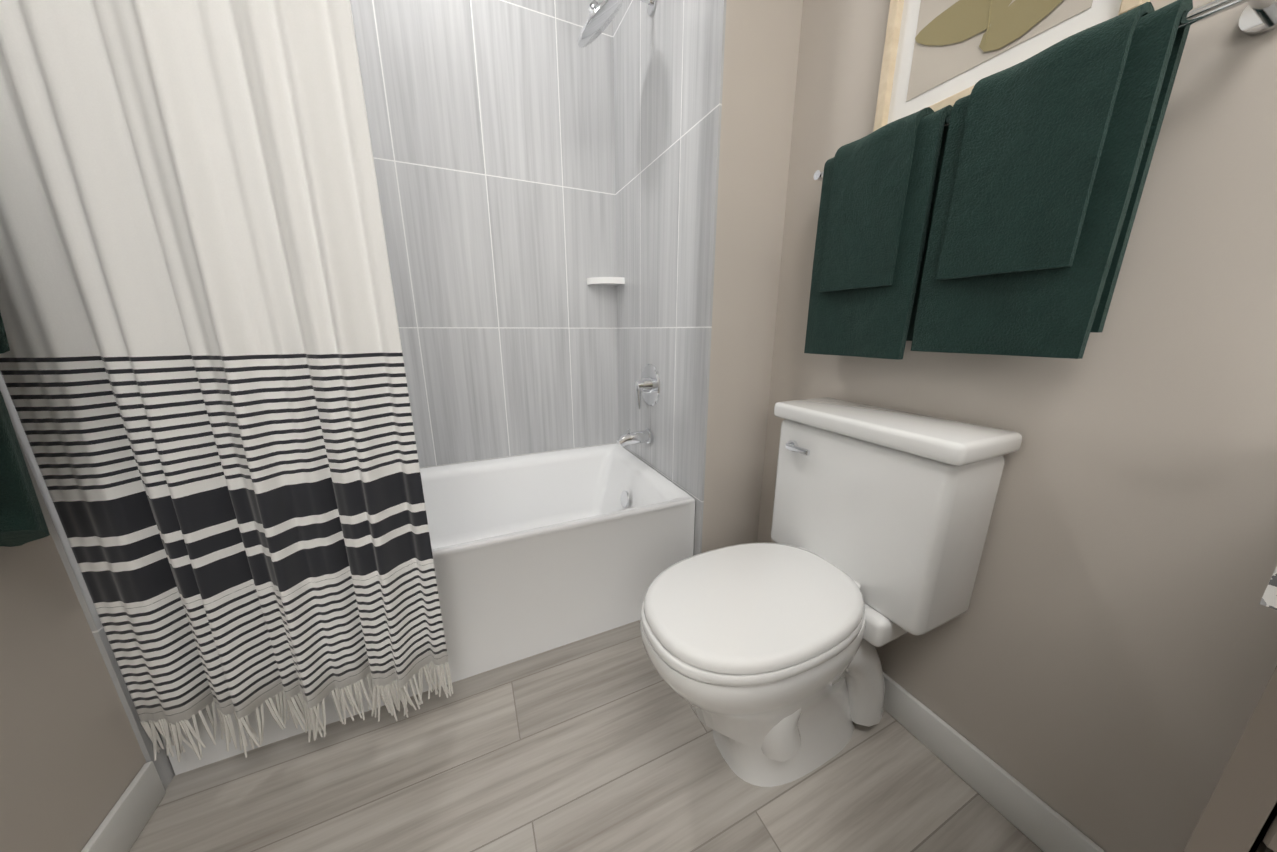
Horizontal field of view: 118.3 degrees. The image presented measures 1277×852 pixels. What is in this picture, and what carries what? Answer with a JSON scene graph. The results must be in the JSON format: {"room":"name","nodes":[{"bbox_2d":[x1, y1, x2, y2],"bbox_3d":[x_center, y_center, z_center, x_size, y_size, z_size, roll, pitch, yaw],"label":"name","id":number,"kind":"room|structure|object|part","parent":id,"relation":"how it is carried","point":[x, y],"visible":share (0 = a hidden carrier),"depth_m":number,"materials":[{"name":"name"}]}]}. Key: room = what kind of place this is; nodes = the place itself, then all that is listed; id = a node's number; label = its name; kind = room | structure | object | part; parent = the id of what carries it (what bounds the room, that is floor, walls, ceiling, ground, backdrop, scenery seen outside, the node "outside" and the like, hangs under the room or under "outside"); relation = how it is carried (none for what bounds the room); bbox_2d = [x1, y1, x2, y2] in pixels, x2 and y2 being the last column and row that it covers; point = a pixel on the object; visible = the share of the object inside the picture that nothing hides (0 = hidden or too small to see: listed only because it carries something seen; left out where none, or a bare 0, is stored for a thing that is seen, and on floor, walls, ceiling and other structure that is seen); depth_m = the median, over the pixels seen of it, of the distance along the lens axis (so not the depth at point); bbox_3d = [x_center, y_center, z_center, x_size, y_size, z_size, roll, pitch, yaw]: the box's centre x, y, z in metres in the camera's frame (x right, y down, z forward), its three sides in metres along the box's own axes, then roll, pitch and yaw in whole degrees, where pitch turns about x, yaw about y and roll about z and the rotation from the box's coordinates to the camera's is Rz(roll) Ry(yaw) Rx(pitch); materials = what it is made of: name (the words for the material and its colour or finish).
{"room":"bathroom","nodes":[
{"label":"bathroom","id":0,"kind":"room"},
{"bbox_2d":[0,521,146,851],"bbox_3d":[-0.818,-0.307,-0.176,0.100,2.740,1.570,-6,15,-24],"label":"wall","id":1,"kind":"structure","parent":0,"point":[72,761],"depth_m":0.69,"materials":[{"name":"beige paint"}]},
{"bbox_2d":[0,313,49,546],"bbox_3d":[-0.920,-0.235,0.410,0.168,0.971,0.367,-6,15,-24],"label":"towel","id":2,"kind":"object","parent":1,"relation":"hanging from","point":[22,520],"visible":0.98,"depth_m":0.59,"materials":[{"name":"green fabric"}]},
{"bbox_2d":[81,761,165,851],"bbox_3d":[-1.015,0.832,0.705,0.014,0.100,0.350,-6,15,-24],"label":"baseboard","id":3,"kind":"structure","parent":1,"relation":"attached to","point":[123,823],"depth_m":0.79,"materials":[{"name":"white wood"}]},
{"bbox_2d":[129,620,1042,851],"bbox_3d":[-0.443,1.064,0.091,3.120,0.050,3.820,-6,15,-24],"label":"floor","id":4,"kind":"structure","parent":0,"point":[603,741],"depth_m":0.88,"materials":[{"name":"grey wood"}]},
{"bbox_2d":[159,443,694,774],"bbox_3d":[-0.605,0.461,1.479,1.438,0.440,0.763,-6,15,-24],"label":"bathtub","id":5,"kind":"object","parent":4,"relation":"on","point":[535,553],"visible":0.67,"depth_m":1.30,"materials":[{"name":"white ceramic"}]},
{"bbox_2d":[640,397,1022,786],"bbox_3d":[0.339,0.403,0.902,0.701,0.836,0.456,-6,15,-24],"label":"toilet","id":6,"kind":"object","parent":4,"relation":"on","point":[764,659],"visible":1,"depth_m":0.81,"materials":[{"name":"white ceramic"}]},
{"bbox_3d":[0.258,0.388,0.860,0.516,0.050,0.356,-6,15,-24],"label":"seat","id":7,"kind":"part","parent":6,"relation":"part of","materials":[{"name":"white plastic"}]},
{"bbox_3d":[0.415,0.059,0.992,0.024,0.028,0.079,-6,15,-24],"label":"lever","id":8,"kind":"part","parent":6,"relation":"part of","materials":[{"name":"silver metal"}]},
{"bbox_3d":[0.553,0.229,0.959,0.226,0.442,0.430,-6,15,-24],"label":"tank","id":9,"kind":"part","parent":6,"relation":"part of","materials":[{"name":"white ceramic"}]},
{"bbox_3d":[0.563,-0.007,0.903,0.210,0.043,0.456,-6,15,-24],"label":"tank lid","id":10,"kind":"part","parent":6,"relation":"part of","materials":[{"name":"white ceramic"}]},
{"bbox_2d":[1183,583,1276,851],"bbox_3d":[0.895,0.652,-0.165,0.597,0.875,1.345,-6,15,-24],"label":"bathroom vanity","id":11,"kind":"object","parent":4,"relation":"on","point":[1239,813],"depth_m":0.24,"materials":[{"name":"brown"}]},
{"bbox_2d":[1269,567,1276,586],"bbox_3d":[0.904,0.208,-0.269,0.578,0.037,1.362,-6,15,-24],"label":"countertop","id":12,"kind":"structure","parent":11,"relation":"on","point":[1273,579],"depth_m":0.22,"materials":[{"name":"white stone"}]},
{"bbox_2d":[701,0,802,552],"bbox_3d":[0.164,-0.748,1.572,0.262,2.740,0.900,-6,15,-24],"label":"wall","id":13,"kind":"structure","parent":0,"point":[761,46],"depth_m":1.20,"materials":[{"name":"beige paint"}]},
{"bbox_2d":[613,0,726,555],"bbox_3d":[0.062,-0.724,1.473,0.008,2.740,0.800,-6,15,-24],"label":"wall tile","id":14,"kind":"structure","parent":13,"relation":"attached to","point":[668,68],"depth_m":1.38,"materials":[{"name":"grey tile"}]},
{"bbox_2d":[578,0,656,47],"bbox_3d":[-0.072,-1.370,1.270,0.267,0.197,0.200,-6,15,-24],"label":"shower head","id":15,"kind":"object","parent":14,"relation":"attached to","point":[602,14],"visible":0.98,"depth_m":1.24},
{"bbox_2d":[617,428,652,446],"bbox_3d":[-0.021,0.049,1.652,0.154,0.075,0.066,-6,15,-24],"label":"tub spout","id":16,"kind":"object","parent":14,"relation":"attached to","point":[637,437],"visible":0.98,"depth_m":1.64,"materials":[{"name":"silver metal"}]},
{"bbox_2d":[635,364,659,408],"bbox_3d":[0.020,-0.169,1.616,0.066,0.186,0.180,-6,15,-24],"label":"shower valve","id":17,"kind":"object","parent":14,"relation":"attached to","point":[647,384],"visible":1,"depth_m":1.60,"materials":[{"name":"silver metal"}]},
{"bbox_3d":[-0.429,-1.369,0.617,1.448,0.064,0.162,-6,15,-24],"label":"shower rod","id":18,"kind":"object","parent":14,"relation":"attached to","visible":0},
{"bbox_2d":[0,0,452,761],"bbox_3d":[-0.786,-0.273,0.667,0.619,2.080,0.091,-3,15,-12],"label":"shower curtain","id":19,"kind":"object","parent":18,"relation":"hanging from","point":[202,368],"visible":1,"depth_m":0.70,"materials":[{"name":"fabric"}]},
{"bbox_2d":[757,0,1276,851],"bbox_3d":[0.933,-0.441,0.355,0.100,2.740,3.820,-6,15,-24],"label":"wall","id":20,"kind":"structure","parent":0,"point":[1097,662],"depth_m":0.64,"materials":[{"name":"beige paint"}]},
{"bbox_2d":[883,672,1104,851],"bbox_3d":[0.672,0.733,1.098,0.014,0.100,0.984,-6,15,-24],"label":"baseboard","id":21,"kind":"structure","parent":20,"relation":"attached to","point":[1043,826],"depth_m":0.85,"materials":[{"name":"white wood"}]},
{"bbox_2d":[873,0,1149,131],"bbox_3d":[0.663,-0.891,0.687,0.030,0.515,0.410,-6,15,-24],"label":"framed artwork","id":22,"kind":"object","parent":20,"relation":"attached to","point":[938,55],"visible":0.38,"depth_m":0.77,"materials":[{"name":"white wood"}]},
{"bbox_2d":[804,0,1276,359],"bbox_3d":[0.624,-0.391,0.789,0.123,0.501,0.678,-6,15,-24],"label":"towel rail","id":23,"kind":"object","parent":20,"relation":"attached to","point":[994,214],"visible":1,"depth_m":0.65,"materials":[{"name":"green fabric"}]},
{"bbox_3d":[-0.831,-0.746,1.564,1.558,2.740,0.092,-6,15,-24],"label":"wall","id":24,"kind":"structure","parent":0,"visible":0},
{"bbox_2d":[350,0,618,467],"bbox_3d":[-0.769,-0.934,1.489,1.450,2.340,0.008,-6,15,-24],"label":"wall tile","id":25,"kind":"structure","parent":24,"relation":"attached to","point":[491,129],"depth_m":1.59,"materials":[{"name":"grey tile"}]},
{"bbox_2d":[587,277,624,285],"bbox_3d":[-0.154,-0.675,1.778,0.150,0.028,0.105,-6,15,-24],"label":"soap shelf","id":26,"kind":"object","parent":25,"relation":"attached to","point":[610,281],"visible":1,"depth_m":1.75,"materials":[{"name":"white ceramic"}]},
{"bbox_3d":[-1.309,-0.572,0.874,0.100,2.740,0.808,-6,15,-24],"label":"wall","id":27,"kind":"structure","parent":0,"visible":0},
{"bbox_2d":[0,371,174,789],"bbox_3d":[-1.258,-0.577,0.892,0.008,2.740,0.800,-6,15,-24],"label":"wall tile","id":28,"kind":"structure","parent":27,"relation":"attached to","point":[164,767],"depth_m":0.75,"materials":[{"name":"grey tile"}]}
]}

